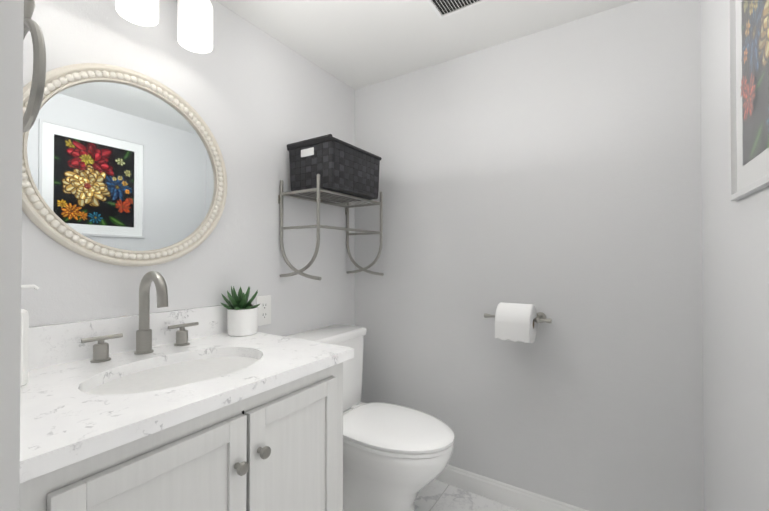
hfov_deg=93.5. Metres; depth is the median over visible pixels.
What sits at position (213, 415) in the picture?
bathroom vanity
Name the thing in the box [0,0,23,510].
door frame
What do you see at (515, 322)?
toilet paper holder
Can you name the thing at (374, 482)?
toilet
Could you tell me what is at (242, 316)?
potted plant
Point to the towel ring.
(37, 84)
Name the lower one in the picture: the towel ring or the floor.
the floor
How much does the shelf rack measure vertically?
0.468 m
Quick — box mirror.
[22,63,226,265]
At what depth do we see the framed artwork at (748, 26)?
0.83 m
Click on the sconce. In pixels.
(195, 26)
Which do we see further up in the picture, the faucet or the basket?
the basket
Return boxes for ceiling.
[216,0,636,89]
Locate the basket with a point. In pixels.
(338, 165)
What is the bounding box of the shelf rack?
[278,174,383,279]
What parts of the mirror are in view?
mirror frame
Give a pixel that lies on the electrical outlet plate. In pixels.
(264, 311)
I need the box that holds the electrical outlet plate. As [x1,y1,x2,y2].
[256,295,270,325]
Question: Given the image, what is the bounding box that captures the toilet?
[285,324,452,510]
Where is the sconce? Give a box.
[115,0,212,52]
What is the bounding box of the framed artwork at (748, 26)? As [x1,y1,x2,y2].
[728,0,768,200]
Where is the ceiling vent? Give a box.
[427,0,487,18]
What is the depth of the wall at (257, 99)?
1.51 m
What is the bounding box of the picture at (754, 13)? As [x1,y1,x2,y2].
[741,0,768,165]
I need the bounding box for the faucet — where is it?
[81,271,198,362]
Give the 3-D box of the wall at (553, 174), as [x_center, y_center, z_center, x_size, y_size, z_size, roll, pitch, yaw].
[0.573,0.077,1.793,1.725,2.196,0.110,0,-1,33]
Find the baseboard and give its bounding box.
[435,465,587,510]
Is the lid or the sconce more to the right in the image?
the lid
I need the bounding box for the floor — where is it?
[414,479,520,510]
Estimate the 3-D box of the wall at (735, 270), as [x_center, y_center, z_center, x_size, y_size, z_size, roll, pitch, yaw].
[0.741,0.066,0.562,0.110,2.196,1.780,0,-1,33]
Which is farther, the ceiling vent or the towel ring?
the ceiling vent
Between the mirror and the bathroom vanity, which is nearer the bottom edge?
the bathroom vanity
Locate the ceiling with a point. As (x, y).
(355, 44)
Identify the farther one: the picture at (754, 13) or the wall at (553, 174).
the wall at (553, 174)
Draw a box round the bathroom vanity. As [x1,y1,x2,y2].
[19,304,353,510]
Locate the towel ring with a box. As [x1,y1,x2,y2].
[23,0,45,132]
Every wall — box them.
[21,0,354,335]
[355,0,703,510]
[700,0,768,510]
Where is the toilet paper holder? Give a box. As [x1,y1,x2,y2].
[484,302,551,342]
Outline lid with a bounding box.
[343,402,453,458]
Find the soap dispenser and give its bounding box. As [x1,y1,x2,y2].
[20,285,38,386]
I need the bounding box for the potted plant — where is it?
[221,286,259,336]
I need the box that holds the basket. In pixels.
[287,134,381,202]
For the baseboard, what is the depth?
1.71 m
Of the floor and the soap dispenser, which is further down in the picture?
the floor

